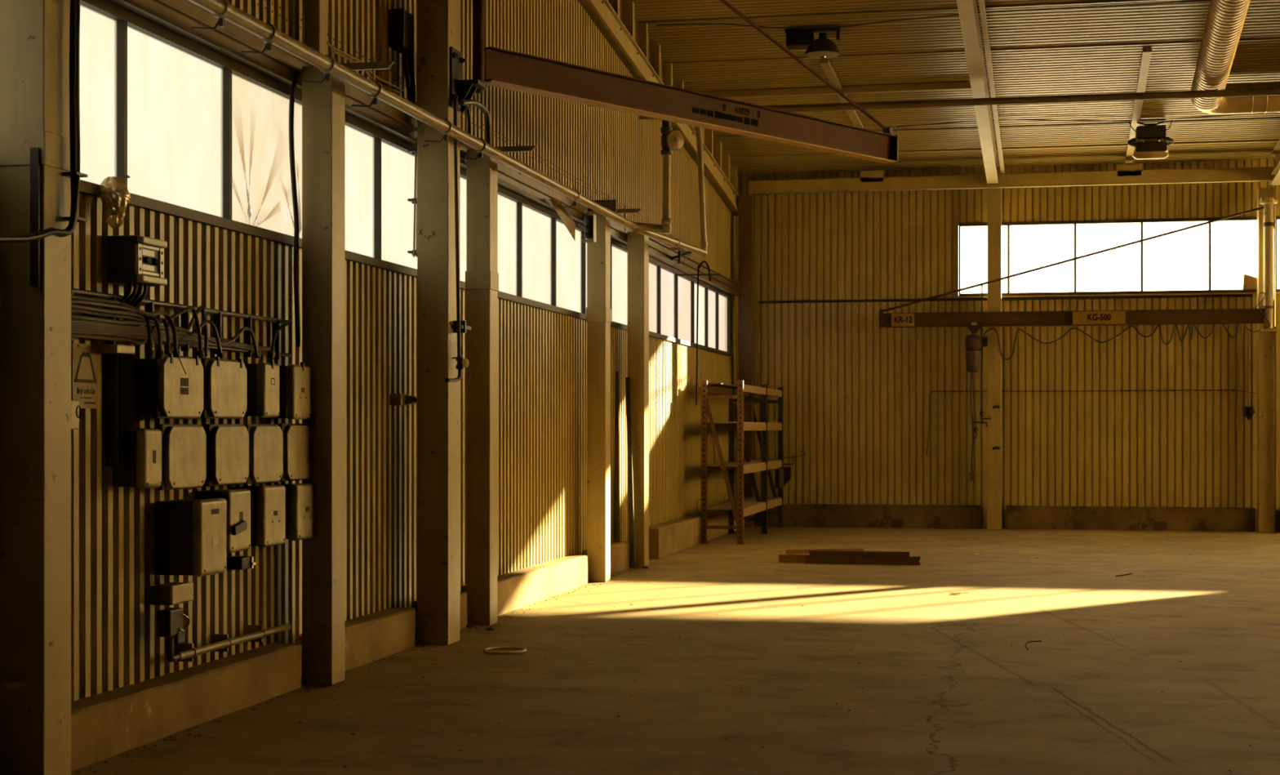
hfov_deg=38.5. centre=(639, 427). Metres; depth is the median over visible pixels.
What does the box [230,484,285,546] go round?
switch box
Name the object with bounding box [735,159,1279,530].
wall
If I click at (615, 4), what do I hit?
stud
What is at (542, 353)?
wall
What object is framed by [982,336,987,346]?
switch
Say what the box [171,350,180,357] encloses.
cable gland
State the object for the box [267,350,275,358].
cable gland
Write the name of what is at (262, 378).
switch box
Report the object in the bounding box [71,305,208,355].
power cable
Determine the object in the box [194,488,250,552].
switch box
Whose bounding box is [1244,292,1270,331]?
cable
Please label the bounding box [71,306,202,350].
power cable
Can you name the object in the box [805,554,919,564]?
timber
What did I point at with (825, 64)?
strip
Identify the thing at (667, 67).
stud
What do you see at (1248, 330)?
conduit
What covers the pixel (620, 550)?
baseboard
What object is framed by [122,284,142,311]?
lead
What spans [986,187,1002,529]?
steel column
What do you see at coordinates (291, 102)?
hanging cable
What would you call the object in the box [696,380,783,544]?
storage rack
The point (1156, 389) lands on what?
conduit
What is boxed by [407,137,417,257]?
conduit
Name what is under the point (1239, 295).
conduit
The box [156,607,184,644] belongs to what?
socket
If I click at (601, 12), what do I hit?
beam
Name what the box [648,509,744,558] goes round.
baseboard
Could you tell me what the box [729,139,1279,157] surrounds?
sheet lap
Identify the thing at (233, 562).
switch
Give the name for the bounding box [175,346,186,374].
loose wire
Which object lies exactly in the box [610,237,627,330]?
window
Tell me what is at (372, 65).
support arm
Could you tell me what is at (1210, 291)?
window
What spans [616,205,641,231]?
support arm
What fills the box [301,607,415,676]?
baseboard
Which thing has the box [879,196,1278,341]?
crane
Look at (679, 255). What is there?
support arm
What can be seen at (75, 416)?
box
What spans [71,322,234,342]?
power cable
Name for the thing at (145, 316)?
power cable
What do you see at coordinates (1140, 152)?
glass tray
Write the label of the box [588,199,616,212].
cover plate
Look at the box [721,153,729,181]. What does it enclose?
stud
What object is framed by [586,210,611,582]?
steel column
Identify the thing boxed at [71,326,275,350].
power cable
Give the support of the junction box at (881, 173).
attached to the beam at (1252, 174)
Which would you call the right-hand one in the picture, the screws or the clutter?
the clutter
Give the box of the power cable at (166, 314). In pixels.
[71,302,177,350]
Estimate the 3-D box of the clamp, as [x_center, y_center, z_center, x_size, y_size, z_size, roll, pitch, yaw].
[-1.331,-0.755,13.713,0.090,0.090,0.240,0,0,12]
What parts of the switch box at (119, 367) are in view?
lid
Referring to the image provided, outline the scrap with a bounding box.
[1024,640,1041,649]
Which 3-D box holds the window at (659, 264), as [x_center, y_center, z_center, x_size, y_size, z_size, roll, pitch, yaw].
[0.703,-1.657,25.882,0.060,1.005,7.200,0,0,12]
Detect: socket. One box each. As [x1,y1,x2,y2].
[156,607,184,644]
[390,393,417,405]
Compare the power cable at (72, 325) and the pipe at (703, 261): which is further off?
the pipe at (703, 261)
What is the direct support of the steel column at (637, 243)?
on the floor
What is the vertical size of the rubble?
0.022 m
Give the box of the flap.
[548,199,575,240]
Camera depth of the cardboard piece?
28.54 m
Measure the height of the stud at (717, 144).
0.426 m
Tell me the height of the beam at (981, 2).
2.053 m
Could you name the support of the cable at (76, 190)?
attached to the steel column at (35, 322)
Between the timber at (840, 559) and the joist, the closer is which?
the timber at (840, 559)
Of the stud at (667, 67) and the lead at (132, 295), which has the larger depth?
the stud at (667, 67)
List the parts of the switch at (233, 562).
pull handle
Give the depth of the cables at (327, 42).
12.55 m
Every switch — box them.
[226,555,255,569]
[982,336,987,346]
[1244,406,1254,419]
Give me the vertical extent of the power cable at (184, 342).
0.029 m
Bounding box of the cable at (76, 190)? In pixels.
[0,0,80,241]
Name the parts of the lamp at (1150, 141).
bulb, mounting arm, bulb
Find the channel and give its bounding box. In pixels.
[30,147,39,286]
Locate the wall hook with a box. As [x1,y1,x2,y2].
[452,346,462,359]
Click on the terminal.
(98, 348)
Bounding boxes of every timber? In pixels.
[778,554,805,562]
[786,547,863,553]
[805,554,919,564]
[808,550,909,555]
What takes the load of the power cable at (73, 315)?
on the rack at (149, 304)
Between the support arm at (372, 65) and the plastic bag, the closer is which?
the plastic bag
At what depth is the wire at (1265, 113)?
26.28 m
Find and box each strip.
[819,59,864,128]
[1124,48,1151,163]
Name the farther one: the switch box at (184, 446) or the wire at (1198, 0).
the wire at (1198, 0)
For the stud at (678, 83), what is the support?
on the beam at (601, 12)
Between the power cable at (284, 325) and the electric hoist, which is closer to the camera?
the power cable at (284, 325)
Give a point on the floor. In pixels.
(557, 713)
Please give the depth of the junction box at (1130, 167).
28.41 m
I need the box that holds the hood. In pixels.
[1135,142,1166,151]
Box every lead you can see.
[115,282,133,309]
[117,284,137,310]
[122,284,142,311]
[127,285,147,311]
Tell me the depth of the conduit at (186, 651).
10.43 m
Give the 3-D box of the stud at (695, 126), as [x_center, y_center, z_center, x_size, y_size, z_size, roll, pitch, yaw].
[0.846,-4.310,26.332,0.130,0.429,0.100,0,0,12]
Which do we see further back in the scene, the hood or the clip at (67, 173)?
the hood
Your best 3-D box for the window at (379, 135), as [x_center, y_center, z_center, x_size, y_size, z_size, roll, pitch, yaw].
[-1.838,-1.657,13.428,0.060,1.005,2.380,0,0,12]
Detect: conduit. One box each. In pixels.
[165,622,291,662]
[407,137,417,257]
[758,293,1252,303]
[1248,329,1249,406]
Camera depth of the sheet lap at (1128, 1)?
21.72 m
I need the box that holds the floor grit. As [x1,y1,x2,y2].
[77,551,1262,772]
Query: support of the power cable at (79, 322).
on the rack at (149, 304)
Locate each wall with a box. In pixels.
[71,0,735,700]
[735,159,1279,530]
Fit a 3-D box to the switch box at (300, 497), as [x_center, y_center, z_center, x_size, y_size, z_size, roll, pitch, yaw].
[-2.157,0.513,11.330,0.224,0.345,0.327,0,0,12]
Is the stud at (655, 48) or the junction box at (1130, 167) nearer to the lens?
the stud at (655, 48)
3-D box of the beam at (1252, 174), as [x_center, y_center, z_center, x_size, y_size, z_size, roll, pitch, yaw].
[5.872,-3.890,28.828,8.383,0.210,0.120,0,0,12]
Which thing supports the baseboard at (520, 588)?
attached to the wall at (542, 353)
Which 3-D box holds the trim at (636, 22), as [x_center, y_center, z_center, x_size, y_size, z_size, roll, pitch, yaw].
[-0.623,-4.994,19.416,0.012,2.534,21.800,0,0,12]
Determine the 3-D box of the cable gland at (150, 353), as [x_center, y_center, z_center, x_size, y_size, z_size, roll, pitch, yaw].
[-2.505,-0.378,9.384,0.042,0.045,0.044,0,0,12]
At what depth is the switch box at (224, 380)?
10.21 m
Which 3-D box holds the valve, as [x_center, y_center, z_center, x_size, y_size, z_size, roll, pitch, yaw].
[-1.338,-0.430,13.513,0.114,0.190,0.254,0,0,16]
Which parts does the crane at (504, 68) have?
tie rod, plate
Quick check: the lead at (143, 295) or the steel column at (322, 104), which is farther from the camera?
the steel column at (322, 104)
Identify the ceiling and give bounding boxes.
[624,0,1279,173]
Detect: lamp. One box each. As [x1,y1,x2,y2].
[784,27,840,58]
[1127,118,1173,159]
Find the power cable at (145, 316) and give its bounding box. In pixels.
[71,294,152,349]
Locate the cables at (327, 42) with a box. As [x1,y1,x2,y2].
[326,40,403,93]
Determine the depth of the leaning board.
20.91 m
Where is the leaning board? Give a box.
[613,371,619,541]
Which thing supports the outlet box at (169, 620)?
attached to the wall at (542, 353)
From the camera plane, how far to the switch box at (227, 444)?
10.23 m
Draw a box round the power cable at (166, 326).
[71,317,170,354]
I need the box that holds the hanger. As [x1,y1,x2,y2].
[582,209,596,242]
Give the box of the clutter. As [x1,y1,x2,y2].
[775,455,794,488]
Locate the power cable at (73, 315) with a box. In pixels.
[71,313,222,353]
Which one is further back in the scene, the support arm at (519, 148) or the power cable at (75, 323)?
the support arm at (519, 148)
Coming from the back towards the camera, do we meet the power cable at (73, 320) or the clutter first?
the clutter
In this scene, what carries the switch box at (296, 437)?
attached to the mounting rail
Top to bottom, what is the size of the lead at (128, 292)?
0.159 m
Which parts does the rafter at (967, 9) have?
plate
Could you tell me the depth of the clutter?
29.20 m
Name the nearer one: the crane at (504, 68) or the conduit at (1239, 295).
the crane at (504, 68)
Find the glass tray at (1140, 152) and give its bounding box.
[1132,146,1168,159]
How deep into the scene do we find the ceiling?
24.05 m
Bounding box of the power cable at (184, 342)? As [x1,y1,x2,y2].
[71,328,275,351]
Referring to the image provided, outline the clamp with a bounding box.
[451,320,471,333]
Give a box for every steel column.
[0,0,71,774]
[302,66,344,684]
[417,0,460,644]
[465,149,498,625]
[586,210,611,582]
[627,231,648,567]
[738,195,754,527]
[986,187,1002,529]
[1256,186,1275,532]
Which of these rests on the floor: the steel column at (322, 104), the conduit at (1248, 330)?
the steel column at (322, 104)
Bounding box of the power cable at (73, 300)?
[71,298,161,349]
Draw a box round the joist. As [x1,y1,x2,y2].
[697,81,971,98]
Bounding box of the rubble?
[466,623,475,627]
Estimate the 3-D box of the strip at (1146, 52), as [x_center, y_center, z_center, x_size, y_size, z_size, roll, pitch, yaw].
[7.008,-4.452,25.852,0.110,0.612,5.935,0,0,13]
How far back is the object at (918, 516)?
29.53 m
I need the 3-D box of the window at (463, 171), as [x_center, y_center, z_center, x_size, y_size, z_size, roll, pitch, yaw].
[-1.484,-1.657,15.163,0.060,1.005,1.120,0,0,12]
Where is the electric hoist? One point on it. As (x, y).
(973, 343)
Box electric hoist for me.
[964,321,987,479]
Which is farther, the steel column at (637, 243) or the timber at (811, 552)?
the timber at (811, 552)
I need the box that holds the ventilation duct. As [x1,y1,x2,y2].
[1191,0,1279,114]
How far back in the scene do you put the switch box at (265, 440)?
10.75 m
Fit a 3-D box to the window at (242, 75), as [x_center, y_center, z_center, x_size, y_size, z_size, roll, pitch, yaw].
[-2.651,-1.657,9.461,0.067,1.005,5.680,0,0,12]
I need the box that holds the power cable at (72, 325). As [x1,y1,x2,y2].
[71,324,275,348]
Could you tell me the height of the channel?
0.609 m
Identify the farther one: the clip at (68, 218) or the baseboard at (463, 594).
the baseboard at (463, 594)
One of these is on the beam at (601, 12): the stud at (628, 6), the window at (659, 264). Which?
the stud at (628, 6)
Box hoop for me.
[484,646,526,653]
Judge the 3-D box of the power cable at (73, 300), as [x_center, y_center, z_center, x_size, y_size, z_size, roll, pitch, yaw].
[-2.747,-0.509,8.607,0.086,0.224,1.969,0,0,14]
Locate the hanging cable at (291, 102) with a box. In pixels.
[288,70,300,346]
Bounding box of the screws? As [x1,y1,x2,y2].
[257,0,671,235]
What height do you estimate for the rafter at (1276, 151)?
2.129 m
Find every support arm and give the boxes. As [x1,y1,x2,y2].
[339,57,395,99]
[495,142,536,174]
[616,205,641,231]
[671,250,691,263]
[678,273,719,275]
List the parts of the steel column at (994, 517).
plate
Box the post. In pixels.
[305,0,326,54]
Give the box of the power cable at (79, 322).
[79,322,188,335]
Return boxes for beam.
[577,0,738,216]
[748,166,1275,194]
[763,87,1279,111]
[978,0,1004,173]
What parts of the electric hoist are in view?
motor, chain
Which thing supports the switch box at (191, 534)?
attached to the wall at (542, 353)
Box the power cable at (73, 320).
[71,318,258,356]
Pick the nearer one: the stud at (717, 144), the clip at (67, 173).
the clip at (67, 173)
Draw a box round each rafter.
[956,0,999,183]
[1269,139,1279,185]
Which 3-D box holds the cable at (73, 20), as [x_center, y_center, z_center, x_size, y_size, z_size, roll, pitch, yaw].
[-2.609,-1.381,7.848,0.032,1.255,0.787,0,0,12]
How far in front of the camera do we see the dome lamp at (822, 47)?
22.31 m
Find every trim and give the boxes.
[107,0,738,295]
[607,0,730,166]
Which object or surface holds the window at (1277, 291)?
in the wall at (856, 391)
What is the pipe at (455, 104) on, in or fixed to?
attached to the pipe at (268, 33)
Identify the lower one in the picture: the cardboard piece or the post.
the cardboard piece
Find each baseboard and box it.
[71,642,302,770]
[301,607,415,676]
[411,591,466,637]
[460,554,588,615]
[582,541,629,574]
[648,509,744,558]
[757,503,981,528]
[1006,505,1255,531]
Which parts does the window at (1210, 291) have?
sill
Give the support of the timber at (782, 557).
on the floor
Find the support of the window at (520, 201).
in the wall at (542, 353)
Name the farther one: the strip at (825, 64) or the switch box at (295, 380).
the strip at (825, 64)
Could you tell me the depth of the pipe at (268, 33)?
11.61 m
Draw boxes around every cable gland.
[146,349,155,358]
[155,349,164,358]
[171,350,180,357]
[196,350,204,358]
[216,350,224,358]
[253,350,261,358]
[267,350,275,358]
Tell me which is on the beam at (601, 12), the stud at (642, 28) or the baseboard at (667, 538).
the stud at (642, 28)
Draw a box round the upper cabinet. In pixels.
[388,8,416,104]
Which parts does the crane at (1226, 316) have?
yellow plate, tie rod, yellow plate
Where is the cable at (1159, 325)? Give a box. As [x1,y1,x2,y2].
[982,320,1240,359]
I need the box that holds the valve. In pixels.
[444,356,469,382]
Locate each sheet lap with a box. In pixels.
[638,0,1176,24]
[671,38,1279,64]
[712,117,1279,137]
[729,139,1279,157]
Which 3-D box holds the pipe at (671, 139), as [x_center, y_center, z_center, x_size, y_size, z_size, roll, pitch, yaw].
[-0.054,-2.814,19.581,1.048,1.465,0.311,0,0,12]
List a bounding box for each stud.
[608,0,619,17]
[622,1,634,39]
[637,23,648,59]
[650,43,660,78]
[662,62,672,86]
[674,80,684,88]
[694,126,703,142]
[704,128,712,155]
[713,140,721,168]
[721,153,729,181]
[729,165,737,192]
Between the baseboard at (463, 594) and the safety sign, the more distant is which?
the baseboard at (463, 594)
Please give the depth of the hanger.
18.02 m
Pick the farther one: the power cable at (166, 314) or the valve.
the valve
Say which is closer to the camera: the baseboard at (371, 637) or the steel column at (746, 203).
the baseboard at (371, 637)
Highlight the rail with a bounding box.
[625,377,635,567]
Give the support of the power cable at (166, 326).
attached to the rack at (149, 304)
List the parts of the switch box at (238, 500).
handle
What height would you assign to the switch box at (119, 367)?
0.580 m
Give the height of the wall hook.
0.138 m
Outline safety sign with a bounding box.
[71,342,97,408]
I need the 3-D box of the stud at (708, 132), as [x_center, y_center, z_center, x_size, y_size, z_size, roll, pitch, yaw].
[1.009,-4.233,27.136,0.130,0.428,0.100,0,0,12]
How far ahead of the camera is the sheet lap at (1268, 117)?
26.67 m
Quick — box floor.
[71,525,1279,774]
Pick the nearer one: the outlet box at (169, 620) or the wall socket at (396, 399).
the outlet box at (169, 620)
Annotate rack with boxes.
[71,287,293,359]
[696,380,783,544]
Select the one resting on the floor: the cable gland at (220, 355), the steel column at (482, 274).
the steel column at (482, 274)
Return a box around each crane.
[449,0,897,163]
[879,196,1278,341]
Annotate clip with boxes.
[62,171,87,177]
[62,216,87,222]
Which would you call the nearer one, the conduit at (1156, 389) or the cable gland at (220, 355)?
the cable gland at (220, 355)
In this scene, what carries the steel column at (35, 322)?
on the floor
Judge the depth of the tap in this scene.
28.95 m
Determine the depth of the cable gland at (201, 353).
9.95 m
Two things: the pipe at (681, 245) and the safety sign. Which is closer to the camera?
the safety sign
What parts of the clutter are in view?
plate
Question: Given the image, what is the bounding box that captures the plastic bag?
[105,174,129,215]
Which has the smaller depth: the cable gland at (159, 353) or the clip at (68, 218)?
the clip at (68, 218)
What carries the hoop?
on the floor
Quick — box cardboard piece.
[1243,273,1257,288]
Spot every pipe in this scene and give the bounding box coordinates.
[187,0,634,229]
[453,97,471,360]
[458,98,491,145]
[588,105,684,233]
[634,115,707,257]
[695,260,711,405]
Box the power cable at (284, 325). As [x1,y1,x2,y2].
[269,321,292,359]
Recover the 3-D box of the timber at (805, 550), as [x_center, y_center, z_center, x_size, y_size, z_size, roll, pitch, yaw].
[2.223,1.476,22.046,0.978,0.048,0.070,0,0,-16]
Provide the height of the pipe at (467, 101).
0.312 m
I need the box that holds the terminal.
[93,344,134,354]
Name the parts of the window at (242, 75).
pane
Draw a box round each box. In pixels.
[71,399,81,429]
[105,353,133,466]
[106,235,167,286]
[111,428,162,488]
[133,353,203,418]
[137,423,206,489]
[150,581,193,644]
[155,497,226,577]
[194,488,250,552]
[200,356,246,418]
[204,423,248,485]
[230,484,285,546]
[244,360,279,417]
[244,423,283,484]
[262,361,311,419]
[265,482,315,540]
[278,423,311,481]
[860,169,884,182]
[1115,164,1142,176]
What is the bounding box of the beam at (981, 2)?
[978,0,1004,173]
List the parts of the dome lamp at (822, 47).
mounting rail, lamp shade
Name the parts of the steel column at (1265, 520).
plate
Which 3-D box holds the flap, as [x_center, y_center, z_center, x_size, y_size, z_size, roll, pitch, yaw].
[-0.781,-2.026,17.704,0.071,0.379,0.606,0,0,22]
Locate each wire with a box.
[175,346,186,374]
[656,0,1210,28]
[896,112,1279,127]
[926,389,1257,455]
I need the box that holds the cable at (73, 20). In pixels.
[0,0,78,242]
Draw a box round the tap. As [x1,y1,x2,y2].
[973,415,991,426]
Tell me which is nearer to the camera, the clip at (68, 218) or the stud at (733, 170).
the clip at (68, 218)
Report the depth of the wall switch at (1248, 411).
28.46 m
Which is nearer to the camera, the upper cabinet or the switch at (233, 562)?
the switch at (233, 562)
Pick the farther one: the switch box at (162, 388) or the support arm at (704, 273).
the support arm at (704, 273)
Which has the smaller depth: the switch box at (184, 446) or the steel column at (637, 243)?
the switch box at (184, 446)
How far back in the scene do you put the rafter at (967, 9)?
23.32 m
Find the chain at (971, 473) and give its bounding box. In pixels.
[969,372,973,479]
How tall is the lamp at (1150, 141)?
0.574 m
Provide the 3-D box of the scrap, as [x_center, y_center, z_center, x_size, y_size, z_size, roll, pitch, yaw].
[2.867,1.596,13.497,0.086,0.008,0.582,0,0,22]
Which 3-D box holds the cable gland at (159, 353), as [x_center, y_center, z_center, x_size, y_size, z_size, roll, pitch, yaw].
[-2.484,-0.382,9.487,0.042,0.045,0.044,0,0,12]
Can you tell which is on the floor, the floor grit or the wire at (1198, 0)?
the floor grit
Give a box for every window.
[79,0,302,248]
[344,112,417,278]
[460,167,466,289]
[497,184,586,319]
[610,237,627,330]
[648,256,730,355]
[956,216,1257,297]
[1275,216,1279,293]
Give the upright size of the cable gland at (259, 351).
0.045 m
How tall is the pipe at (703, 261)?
1.973 m
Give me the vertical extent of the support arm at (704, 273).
0.020 m
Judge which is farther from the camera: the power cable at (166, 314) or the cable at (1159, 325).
the cable at (1159, 325)
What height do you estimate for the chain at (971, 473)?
1.723 m
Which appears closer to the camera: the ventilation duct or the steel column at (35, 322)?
the steel column at (35, 322)
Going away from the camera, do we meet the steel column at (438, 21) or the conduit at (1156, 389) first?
the steel column at (438, 21)
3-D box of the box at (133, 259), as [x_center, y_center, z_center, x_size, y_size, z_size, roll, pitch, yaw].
[-2.569,-0.853,9.368,0.200,0.238,0.281,0,0,12]

